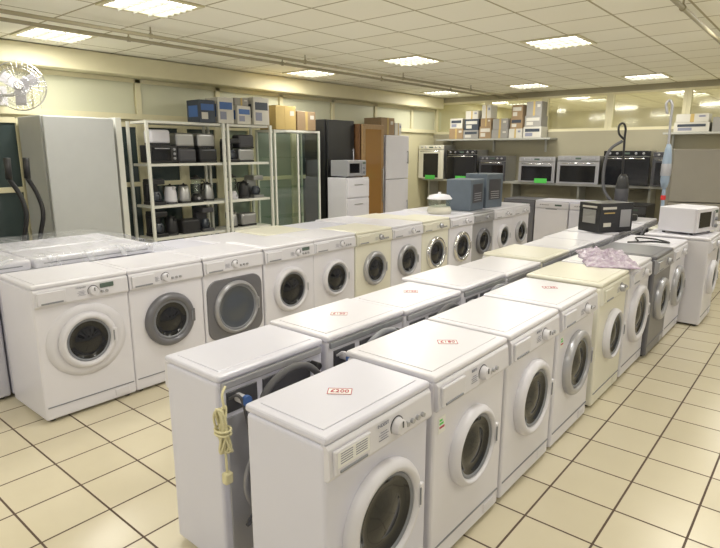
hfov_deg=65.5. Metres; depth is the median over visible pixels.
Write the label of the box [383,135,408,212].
refrigerator
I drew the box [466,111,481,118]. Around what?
cardboard box
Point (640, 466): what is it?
floor
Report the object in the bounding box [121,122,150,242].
window
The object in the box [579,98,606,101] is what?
recessed light
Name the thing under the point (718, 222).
washing machine
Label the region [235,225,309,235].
washing machine
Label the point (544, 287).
price label
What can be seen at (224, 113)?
cardboard box
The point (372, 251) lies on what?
washing machine
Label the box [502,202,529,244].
washing machine
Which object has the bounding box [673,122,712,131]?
cardboard box
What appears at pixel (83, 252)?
unit
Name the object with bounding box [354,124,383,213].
wine cabinet
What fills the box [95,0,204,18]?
recessed light
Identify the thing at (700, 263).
washing machine
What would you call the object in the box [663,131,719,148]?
shelf
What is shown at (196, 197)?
blender
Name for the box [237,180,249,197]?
kettle
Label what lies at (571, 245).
washing machine
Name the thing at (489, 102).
window
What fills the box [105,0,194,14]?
diffuser
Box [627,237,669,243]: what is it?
loose cable
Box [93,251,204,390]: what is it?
washing machine
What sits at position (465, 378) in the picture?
washing machine
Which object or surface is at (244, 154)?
toaster
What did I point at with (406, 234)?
washing machine
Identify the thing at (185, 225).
toaster
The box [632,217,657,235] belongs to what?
washing machine
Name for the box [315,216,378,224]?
washing machine
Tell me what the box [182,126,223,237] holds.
window
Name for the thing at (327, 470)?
washing machine
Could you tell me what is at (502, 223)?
washing machine
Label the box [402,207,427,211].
washing machine
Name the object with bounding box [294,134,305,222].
window
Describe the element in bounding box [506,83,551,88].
recessed light
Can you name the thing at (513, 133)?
cardboard box
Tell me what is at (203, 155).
toaster
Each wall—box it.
[0,65,511,208]
[434,79,719,223]
[548,105,719,128]
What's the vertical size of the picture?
0.220 m
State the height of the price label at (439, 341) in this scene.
0.003 m
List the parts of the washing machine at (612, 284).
panel, detergent drawer, door, control panel, door glass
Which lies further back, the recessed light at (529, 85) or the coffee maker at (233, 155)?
the recessed light at (529, 85)
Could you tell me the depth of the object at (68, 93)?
7.26 m
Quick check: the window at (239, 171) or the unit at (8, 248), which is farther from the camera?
the window at (239, 171)
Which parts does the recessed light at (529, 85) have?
frame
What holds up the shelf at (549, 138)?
attached to the wall at (568, 143)
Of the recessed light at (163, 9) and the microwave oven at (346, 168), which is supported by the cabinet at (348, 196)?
the microwave oven at (346, 168)
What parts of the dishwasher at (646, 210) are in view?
control panel, panel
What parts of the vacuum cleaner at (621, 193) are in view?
handle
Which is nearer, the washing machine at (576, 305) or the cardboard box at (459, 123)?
the washing machine at (576, 305)
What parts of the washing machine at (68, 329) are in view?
detergent drawer, panel, control panel, door, door glass, door handle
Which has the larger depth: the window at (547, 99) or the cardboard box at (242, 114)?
the window at (547, 99)
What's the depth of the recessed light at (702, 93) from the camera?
11.23 m
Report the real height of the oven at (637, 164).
0.580 m
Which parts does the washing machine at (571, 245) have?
panel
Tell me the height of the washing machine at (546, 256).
0.863 m
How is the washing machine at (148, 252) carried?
on the floor
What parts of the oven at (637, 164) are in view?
door handle, control panel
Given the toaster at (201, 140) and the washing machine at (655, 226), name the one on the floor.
the washing machine at (655, 226)
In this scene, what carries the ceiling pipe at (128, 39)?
hanging from the ceiling
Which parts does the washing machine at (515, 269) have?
panel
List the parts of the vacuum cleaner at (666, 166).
handle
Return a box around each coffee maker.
[143,178,165,205]
[145,210,168,237]
[193,206,214,231]
[220,138,240,161]
[244,175,263,197]
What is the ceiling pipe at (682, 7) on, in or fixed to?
hanging from the ceiling
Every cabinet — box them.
[255,129,320,225]
[328,176,368,217]
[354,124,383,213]
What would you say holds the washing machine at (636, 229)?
on the floor
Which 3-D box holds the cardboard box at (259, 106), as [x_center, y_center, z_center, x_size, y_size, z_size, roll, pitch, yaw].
[-1.496,-2.301,7.942,0.302,0.372,0.282,10,16,39]
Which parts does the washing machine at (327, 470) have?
panel, detergent drawer, control panel, door, door glass, door handle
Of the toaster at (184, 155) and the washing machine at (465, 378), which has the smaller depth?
the washing machine at (465, 378)
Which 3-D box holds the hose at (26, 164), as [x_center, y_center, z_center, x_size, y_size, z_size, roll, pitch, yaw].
[-3.266,-0.355,5.700,0.100,1.626,0.173,5,13,22]
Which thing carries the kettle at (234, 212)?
on the shelving unit at (231, 200)
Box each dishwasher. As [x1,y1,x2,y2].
[504,196,544,242]
[533,198,578,240]
[568,200,597,228]
[633,202,655,217]
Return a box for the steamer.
[427,192,451,214]
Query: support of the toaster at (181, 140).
on the toaster at (184, 155)
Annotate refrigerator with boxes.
[18,115,122,239]
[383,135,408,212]
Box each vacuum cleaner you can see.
[602,122,637,220]
[658,99,673,221]
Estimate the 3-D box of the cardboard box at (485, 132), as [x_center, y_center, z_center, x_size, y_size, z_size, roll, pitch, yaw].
[2.621,-2.882,11.415,0.259,0.241,0.322,10,16,38]
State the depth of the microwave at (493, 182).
8.01 m
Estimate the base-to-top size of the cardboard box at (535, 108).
0.261 m
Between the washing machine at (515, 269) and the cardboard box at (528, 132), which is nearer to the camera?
the washing machine at (515, 269)
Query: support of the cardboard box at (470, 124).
on the cardboard box at (467, 134)
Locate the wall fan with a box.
[0,61,46,110]
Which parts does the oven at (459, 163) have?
door, control panel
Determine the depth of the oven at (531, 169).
10.45 m
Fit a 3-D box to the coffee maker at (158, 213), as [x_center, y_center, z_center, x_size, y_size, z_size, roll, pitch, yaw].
[-2.573,-0.639,7.104,0.257,0.320,0.180,10,16,38]
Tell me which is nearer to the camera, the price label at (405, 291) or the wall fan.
the price label at (405, 291)
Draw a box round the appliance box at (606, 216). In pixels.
[578,200,633,232]
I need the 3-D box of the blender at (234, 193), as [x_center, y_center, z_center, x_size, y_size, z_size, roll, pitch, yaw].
[-1.808,-1.232,7.891,0.171,0.345,0.170,-5,13,-23]
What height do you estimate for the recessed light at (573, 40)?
0.029 m
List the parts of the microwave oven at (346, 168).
door, control panel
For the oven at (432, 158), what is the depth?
11.89 m
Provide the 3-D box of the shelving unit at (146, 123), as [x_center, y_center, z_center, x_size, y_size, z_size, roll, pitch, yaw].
[-2.340,-0.935,7.371,0.475,2.050,1.135,10,16,39]
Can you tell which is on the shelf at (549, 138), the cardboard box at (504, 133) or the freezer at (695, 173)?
the cardboard box at (504, 133)
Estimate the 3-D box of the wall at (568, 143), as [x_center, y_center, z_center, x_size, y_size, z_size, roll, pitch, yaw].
[6.279,-1.660,8.889,12.000,2.820,0.120,10,16,39]
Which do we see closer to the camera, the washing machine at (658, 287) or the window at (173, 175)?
the washing machine at (658, 287)
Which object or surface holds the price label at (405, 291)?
on the washing machine at (429, 301)
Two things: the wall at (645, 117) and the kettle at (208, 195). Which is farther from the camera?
the wall at (645, 117)
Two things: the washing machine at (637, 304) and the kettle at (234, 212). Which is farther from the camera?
the kettle at (234, 212)
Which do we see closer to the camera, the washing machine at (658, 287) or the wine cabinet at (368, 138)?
the washing machine at (658, 287)
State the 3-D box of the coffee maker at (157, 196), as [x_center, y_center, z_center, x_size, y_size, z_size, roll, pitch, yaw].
[-2.576,-1.030,7.022,0.257,0.320,0.180,10,16,39]
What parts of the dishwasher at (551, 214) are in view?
door, control panel, panel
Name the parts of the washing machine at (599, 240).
panel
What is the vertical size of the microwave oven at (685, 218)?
0.260 m
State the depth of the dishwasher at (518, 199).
10.09 m
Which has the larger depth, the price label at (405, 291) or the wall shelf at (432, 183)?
the wall shelf at (432, 183)
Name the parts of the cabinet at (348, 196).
drawer, drawer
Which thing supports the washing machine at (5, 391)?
on the floor
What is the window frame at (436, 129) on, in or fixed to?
in the wall at (568, 143)
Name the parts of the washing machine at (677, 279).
panel, door, detergent drawer, door glass, control panel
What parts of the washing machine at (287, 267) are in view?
panel, detergent drawer, control panel, door, door glass, door handle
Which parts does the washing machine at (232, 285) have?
panel, detergent drawer, control panel, door, door glass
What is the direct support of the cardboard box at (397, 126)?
on the refrigerator at (396, 147)
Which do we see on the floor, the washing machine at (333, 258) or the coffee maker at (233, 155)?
the washing machine at (333, 258)
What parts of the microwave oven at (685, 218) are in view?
door, door handle, control panel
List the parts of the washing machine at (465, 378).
panel, detergent drawer, control panel, door, door glass, door handle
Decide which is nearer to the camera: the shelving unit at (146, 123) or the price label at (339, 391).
the price label at (339, 391)
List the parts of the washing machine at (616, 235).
panel, panel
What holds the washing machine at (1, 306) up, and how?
on the floor
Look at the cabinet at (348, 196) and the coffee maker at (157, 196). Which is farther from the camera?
the cabinet at (348, 196)
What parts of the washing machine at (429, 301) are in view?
panel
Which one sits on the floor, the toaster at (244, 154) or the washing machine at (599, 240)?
the washing machine at (599, 240)
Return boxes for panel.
[112,117,130,238]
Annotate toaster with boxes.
[144,129,169,144]
[169,133,193,147]
[172,148,195,162]
[177,218,200,233]
[193,133,214,147]
[195,148,216,162]
[232,135,253,147]
[233,148,253,161]
[236,212,256,225]
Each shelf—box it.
[422,178,661,205]
[436,137,556,151]
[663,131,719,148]
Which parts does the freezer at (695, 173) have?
door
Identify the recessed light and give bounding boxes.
[9,26,97,43]
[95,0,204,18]
[282,69,336,77]
[378,55,443,65]
[420,90,458,94]
[503,103,526,105]
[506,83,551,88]
[520,34,596,49]
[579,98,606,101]
[621,73,672,80]
[673,92,712,96]
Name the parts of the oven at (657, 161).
control panel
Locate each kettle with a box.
[162,184,177,203]
[164,215,178,234]
[178,183,190,202]
[200,182,213,200]
[225,210,237,227]
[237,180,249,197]
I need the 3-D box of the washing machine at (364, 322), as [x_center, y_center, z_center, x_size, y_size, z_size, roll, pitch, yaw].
[-0.092,0.634,2.956,0.541,0.863,0.592,10,16,39]
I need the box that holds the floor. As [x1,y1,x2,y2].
[0,260,719,547]
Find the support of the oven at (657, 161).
on the wall shelf at (432, 183)
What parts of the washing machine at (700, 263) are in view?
panel, door, detergent drawer, control panel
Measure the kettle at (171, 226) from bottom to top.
0.255 m
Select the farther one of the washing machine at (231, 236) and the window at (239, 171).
the window at (239, 171)
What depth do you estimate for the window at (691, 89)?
9.24 m
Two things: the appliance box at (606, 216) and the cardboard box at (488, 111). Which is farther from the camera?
the cardboard box at (488, 111)
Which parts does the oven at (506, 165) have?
door, control panel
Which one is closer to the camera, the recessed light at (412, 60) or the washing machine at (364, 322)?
the washing machine at (364, 322)
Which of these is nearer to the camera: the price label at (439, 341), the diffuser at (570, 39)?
the price label at (439, 341)
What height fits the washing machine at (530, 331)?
0.863 m
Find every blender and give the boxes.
[190,175,204,201]
[227,174,237,198]
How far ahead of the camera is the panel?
6.45 m
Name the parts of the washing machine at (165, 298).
detergent drawer, panel, control panel, door, door glass, door handle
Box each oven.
[140,145,176,162]
[331,160,365,177]
[418,145,455,178]
[446,150,487,178]
[479,156,515,180]
[518,157,559,182]
[556,156,604,183]
[601,151,656,185]
[650,152,663,186]
[658,204,718,234]
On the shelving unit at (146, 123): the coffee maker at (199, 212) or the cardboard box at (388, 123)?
the coffee maker at (199, 212)
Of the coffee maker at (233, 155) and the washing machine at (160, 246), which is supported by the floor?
the washing machine at (160, 246)
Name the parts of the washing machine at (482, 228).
panel, detergent drawer, door, door glass, control panel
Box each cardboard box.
[186,99,215,122]
[205,97,233,123]
[233,98,247,105]
[233,105,250,124]
[246,97,268,124]
[260,105,295,129]
[296,111,315,130]
[364,117,393,134]
[394,123,400,134]
[449,128,464,138]
[450,118,464,128]
[463,130,478,138]
[465,119,480,129]
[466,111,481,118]
[479,126,492,138]
[481,118,494,125]
[482,105,496,118]
[491,129,508,137]
[493,118,510,129]
[509,129,522,137]
[510,118,524,128]
[512,105,526,117]
[523,126,547,137]
[524,115,547,126]
[526,101,547,115]
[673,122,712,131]
[676,113,712,122]
[712,117,719,131]
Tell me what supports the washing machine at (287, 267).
on the floor
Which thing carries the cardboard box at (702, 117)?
on the cardboard box at (687, 126)
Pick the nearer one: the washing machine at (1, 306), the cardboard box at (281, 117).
the washing machine at (1, 306)
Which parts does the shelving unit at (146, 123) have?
post, post, shelf, shelf, shelf, shelf, post, post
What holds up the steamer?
on the washing machine at (461, 223)
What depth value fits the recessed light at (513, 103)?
13.47 m
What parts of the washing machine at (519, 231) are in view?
panel, detergent drawer, door, door glass, control panel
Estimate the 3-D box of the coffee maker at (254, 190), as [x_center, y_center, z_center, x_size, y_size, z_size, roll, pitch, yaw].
[-1.550,-1.286,8.194,0.257,0.320,0.180,10,16,38]
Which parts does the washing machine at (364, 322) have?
panel, power cord, panel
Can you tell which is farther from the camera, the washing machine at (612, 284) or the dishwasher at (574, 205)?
the dishwasher at (574, 205)
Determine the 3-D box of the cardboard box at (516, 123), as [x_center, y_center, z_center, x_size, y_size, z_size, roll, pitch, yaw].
[3.123,-2.947,10.969,0.247,0.202,0.302,10,16,39]
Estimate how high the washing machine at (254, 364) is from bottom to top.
0.863 m
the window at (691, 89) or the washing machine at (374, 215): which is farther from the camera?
the window at (691, 89)
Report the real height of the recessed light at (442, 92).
0.029 m
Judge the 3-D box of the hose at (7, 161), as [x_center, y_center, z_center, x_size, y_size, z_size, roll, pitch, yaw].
[-3.325,-0.313,5.509,0.100,1.626,0.173,10,16,39]
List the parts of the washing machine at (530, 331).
panel, detergent drawer, door, control panel, door glass, door handle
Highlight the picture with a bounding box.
[582,205,630,226]
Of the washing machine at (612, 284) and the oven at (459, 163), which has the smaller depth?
the washing machine at (612, 284)
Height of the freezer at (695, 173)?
1.720 m
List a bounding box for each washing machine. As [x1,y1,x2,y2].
[0,261,135,420]
[0,263,73,393]
[0,321,10,399]
[79,252,152,262]
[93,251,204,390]
[151,239,212,252]
[165,242,263,343]
[165,325,321,547]
[185,232,263,243]
[226,235,314,325]
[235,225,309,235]
[245,359,431,547]
[270,298,402,371]
[276,228,355,307]
[282,221,343,228]
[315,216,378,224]
[319,223,392,297]
[346,320,508,547]
[352,282,460,327]
[355,213,402,218]
[359,218,422,286]
[380,210,426,215]
[388,214,449,271]
[401,265,505,304]
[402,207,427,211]
[418,212,473,265]
[428,296,558,497]
[451,209,494,261]
[459,256,540,284]
[482,244,569,267]
[483,206,513,249]
[483,277,597,446]
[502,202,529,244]
[522,237,592,256]
[527,261,629,405]
[542,231,615,247]
[561,254,651,376]
[564,226,633,240]
[599,242,673,355]
[614,235,687,336]
[630,223,648,235]
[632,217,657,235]
[644,228,719,325]
[648,224,713,230]
[714,221,719,264]
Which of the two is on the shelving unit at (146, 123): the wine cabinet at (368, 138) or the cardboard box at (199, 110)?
the cardboard box at (199, 110)
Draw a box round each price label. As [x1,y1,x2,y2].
[327,388,351,394]
[330,312,347,314]
[404,290,417,292]
[437,340,457,343]
[542,286,557,288]
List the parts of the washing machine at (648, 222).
panel, panel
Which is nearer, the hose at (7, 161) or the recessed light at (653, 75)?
the hose at (7, 161)
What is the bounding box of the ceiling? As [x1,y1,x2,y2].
[0,0,719,112]
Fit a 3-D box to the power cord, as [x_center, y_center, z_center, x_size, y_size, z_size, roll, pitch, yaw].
[-0.505,0.603,2.068,0.065,0.367,0.083,-7,14,-29]
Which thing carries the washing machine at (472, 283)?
on the floor
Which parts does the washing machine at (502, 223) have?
panel, detergent drawer, door, control panel, door glass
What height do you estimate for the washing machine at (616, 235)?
0.863 m
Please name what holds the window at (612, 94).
in the wall at (568, 143)
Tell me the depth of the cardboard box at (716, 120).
8.79 m
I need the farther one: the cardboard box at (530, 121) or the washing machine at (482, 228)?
the cardboard box at (530, 121)
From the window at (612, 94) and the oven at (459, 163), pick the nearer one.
the window at (612, 94)
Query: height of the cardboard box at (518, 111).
0.244 m
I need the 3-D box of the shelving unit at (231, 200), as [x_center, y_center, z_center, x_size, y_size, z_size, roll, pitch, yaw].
[-1.701,-1.098,8.115,0.475,2.050,0.785,10,16,39]
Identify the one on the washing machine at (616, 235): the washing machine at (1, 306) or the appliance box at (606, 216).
the appliance box at (606, 216)
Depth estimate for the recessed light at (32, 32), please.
5.51 m
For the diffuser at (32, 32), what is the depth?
5.44 m
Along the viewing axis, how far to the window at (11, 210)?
6.19 m
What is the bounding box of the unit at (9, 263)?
[0,253,30,273]
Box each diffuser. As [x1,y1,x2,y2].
[18,28,90,36]
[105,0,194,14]
[526,36,590,43]
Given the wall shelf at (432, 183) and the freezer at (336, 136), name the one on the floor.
the freezer at (336, 136)
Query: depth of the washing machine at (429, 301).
3.24 m
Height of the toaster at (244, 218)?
0.187 m
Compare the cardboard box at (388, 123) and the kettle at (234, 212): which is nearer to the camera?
the kettle at (234, 212)
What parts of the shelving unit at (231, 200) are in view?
post, post, shelf, shelf, shelf, shelf, post, post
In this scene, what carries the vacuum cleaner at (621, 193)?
on the washing machine at (648, 222)
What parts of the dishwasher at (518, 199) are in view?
control panel, panel, door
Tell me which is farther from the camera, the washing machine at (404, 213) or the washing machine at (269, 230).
the washing machine at (404, 213)
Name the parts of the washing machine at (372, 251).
panel, detergent drawer, control panel, door, door glass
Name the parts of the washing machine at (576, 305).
panel, detergent drawer, door, control panel, door glass, door handle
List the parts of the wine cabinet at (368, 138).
door handle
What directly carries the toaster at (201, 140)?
on the toaster at (203, 155)
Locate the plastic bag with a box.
[575,246,641,269]
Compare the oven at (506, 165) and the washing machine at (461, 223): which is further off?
the oven at (506, 165)
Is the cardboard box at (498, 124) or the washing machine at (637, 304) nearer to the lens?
the washing machine at (637, 304)
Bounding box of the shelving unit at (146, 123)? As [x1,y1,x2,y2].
[125,120,229,241]
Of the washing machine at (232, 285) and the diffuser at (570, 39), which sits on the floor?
the washing machine at (232, 285)
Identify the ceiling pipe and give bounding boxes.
[0,9,517,97]
[0,17,498,98]
[670,0,719,43]
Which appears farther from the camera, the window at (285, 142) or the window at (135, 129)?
the window at (285, 142)
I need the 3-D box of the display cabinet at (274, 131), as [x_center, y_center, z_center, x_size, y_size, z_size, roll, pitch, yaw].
[-1.103,-1.225,8.817,0.430,2.000,0.950,10,16,39]
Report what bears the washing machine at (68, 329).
on the floor
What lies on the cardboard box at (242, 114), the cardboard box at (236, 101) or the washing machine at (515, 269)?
the cardboard box at (236, 101)
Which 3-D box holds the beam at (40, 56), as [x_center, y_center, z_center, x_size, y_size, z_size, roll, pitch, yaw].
[-2.684,-2.587,7.085,0.260,0.220,13.700,10,16,39]
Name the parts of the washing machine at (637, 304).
panel, detergent drawer, door, door glass, control panel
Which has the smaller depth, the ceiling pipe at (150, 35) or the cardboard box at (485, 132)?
the ceiling pipe at (150, 35)
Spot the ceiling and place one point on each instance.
(479, 46)
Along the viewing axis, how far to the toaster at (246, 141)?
7.88 m
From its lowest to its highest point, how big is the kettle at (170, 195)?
0.255 m
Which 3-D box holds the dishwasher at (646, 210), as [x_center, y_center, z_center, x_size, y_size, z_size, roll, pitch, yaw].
[4.459,-0.739,9.289,0.595,0.850,0.591,10,16,39]
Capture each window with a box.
[0,117,32,243]
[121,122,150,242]
[141,124,188,242]
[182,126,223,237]
[219,127,251,232]
[252,128,296,225]
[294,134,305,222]
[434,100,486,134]
[487,97,544,104]
[545,92,610,131]
[607,88,688,130]
[686,86,719,113]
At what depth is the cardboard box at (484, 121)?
11.25 m
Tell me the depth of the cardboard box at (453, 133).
11.71 m
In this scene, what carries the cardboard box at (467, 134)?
on the shelf at (549, 138)
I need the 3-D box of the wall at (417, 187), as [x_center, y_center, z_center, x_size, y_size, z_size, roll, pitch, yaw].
[-0.909,-1.844,9.731,0.120,2.820,20.000,10,16,39]
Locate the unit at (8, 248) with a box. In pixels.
[0,233,121,253]
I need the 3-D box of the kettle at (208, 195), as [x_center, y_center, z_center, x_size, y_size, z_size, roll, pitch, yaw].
[-2.089,-1.133,7.647,0.183,0.255,0.183,-3,13,-12]
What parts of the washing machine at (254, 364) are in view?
control panel, power cord, panel, panel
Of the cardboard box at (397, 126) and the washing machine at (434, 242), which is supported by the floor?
the washing machine at (434, 242)
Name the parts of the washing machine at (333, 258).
panel, detergent drawer, control panel, door, door glass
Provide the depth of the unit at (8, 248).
4.69 m
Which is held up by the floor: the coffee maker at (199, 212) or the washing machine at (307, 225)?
the washing machine at (307, 225)
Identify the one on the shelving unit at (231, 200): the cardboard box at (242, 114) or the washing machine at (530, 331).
the cardboard box at (242, 114)
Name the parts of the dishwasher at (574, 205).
door, control panel, panel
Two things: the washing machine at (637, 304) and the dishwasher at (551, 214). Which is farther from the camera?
the dishwasher at (551, 214)
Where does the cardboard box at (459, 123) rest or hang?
on the cardboard box at (453, 133)
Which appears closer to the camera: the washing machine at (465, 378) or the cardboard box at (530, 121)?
the washing machine at (465, 378)
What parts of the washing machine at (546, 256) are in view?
panel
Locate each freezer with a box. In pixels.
[305,119,353,221]
[665,149,719,220]
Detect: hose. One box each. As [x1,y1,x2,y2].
[3,158,28,240]
[22,158,45,239]
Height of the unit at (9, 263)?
0.074 m
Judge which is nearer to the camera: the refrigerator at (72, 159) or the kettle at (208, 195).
the refrigerator at (72, 159)
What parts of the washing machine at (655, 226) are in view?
panel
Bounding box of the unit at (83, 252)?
[11,238,152,268]
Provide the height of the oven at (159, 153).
0.210 m
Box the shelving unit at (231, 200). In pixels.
[206,124,274,234]
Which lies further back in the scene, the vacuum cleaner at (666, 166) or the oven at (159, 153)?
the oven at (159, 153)
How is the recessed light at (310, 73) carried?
in the ceiling
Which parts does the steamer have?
lid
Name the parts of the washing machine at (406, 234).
panel, detergent drawer, control panel, door, door glass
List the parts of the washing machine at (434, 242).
panel, detergent drawer, door, control panel, door glass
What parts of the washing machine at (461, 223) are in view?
panel, detergent drawer, control panel, door, door glass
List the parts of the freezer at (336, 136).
door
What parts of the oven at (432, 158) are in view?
door, control panel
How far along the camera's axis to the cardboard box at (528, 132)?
10.68 m
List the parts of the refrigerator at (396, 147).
door, door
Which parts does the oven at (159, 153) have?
door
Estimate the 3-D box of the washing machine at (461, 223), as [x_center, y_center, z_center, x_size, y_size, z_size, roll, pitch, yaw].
[1.124,-0.348,7.381,0.567,0.898,0.592,10,16,39]
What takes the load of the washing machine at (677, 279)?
on the floor
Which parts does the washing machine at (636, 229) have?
panel, panel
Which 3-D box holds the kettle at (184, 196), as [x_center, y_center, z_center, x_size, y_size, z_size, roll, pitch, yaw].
[-2.298,-1.058,7.303,0.183,0.255,0.183,3,13,12]
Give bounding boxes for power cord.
[212,386,233,484]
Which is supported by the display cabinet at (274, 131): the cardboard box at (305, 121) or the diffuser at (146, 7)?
the cardboard box at (305, 121)
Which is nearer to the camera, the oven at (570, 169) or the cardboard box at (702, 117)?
the cardboard box at (702, 117)
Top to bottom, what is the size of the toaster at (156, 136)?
0.187 m
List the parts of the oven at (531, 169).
control panel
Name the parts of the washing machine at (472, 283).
panel, panel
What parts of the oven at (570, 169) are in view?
door handle, control panel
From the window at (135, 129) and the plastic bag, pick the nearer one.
the plastic bag
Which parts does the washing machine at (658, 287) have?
panel, detergent drawer, door, door glass, control panel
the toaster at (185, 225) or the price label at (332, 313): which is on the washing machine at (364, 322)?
the price label at (332, 313)
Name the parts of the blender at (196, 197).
lid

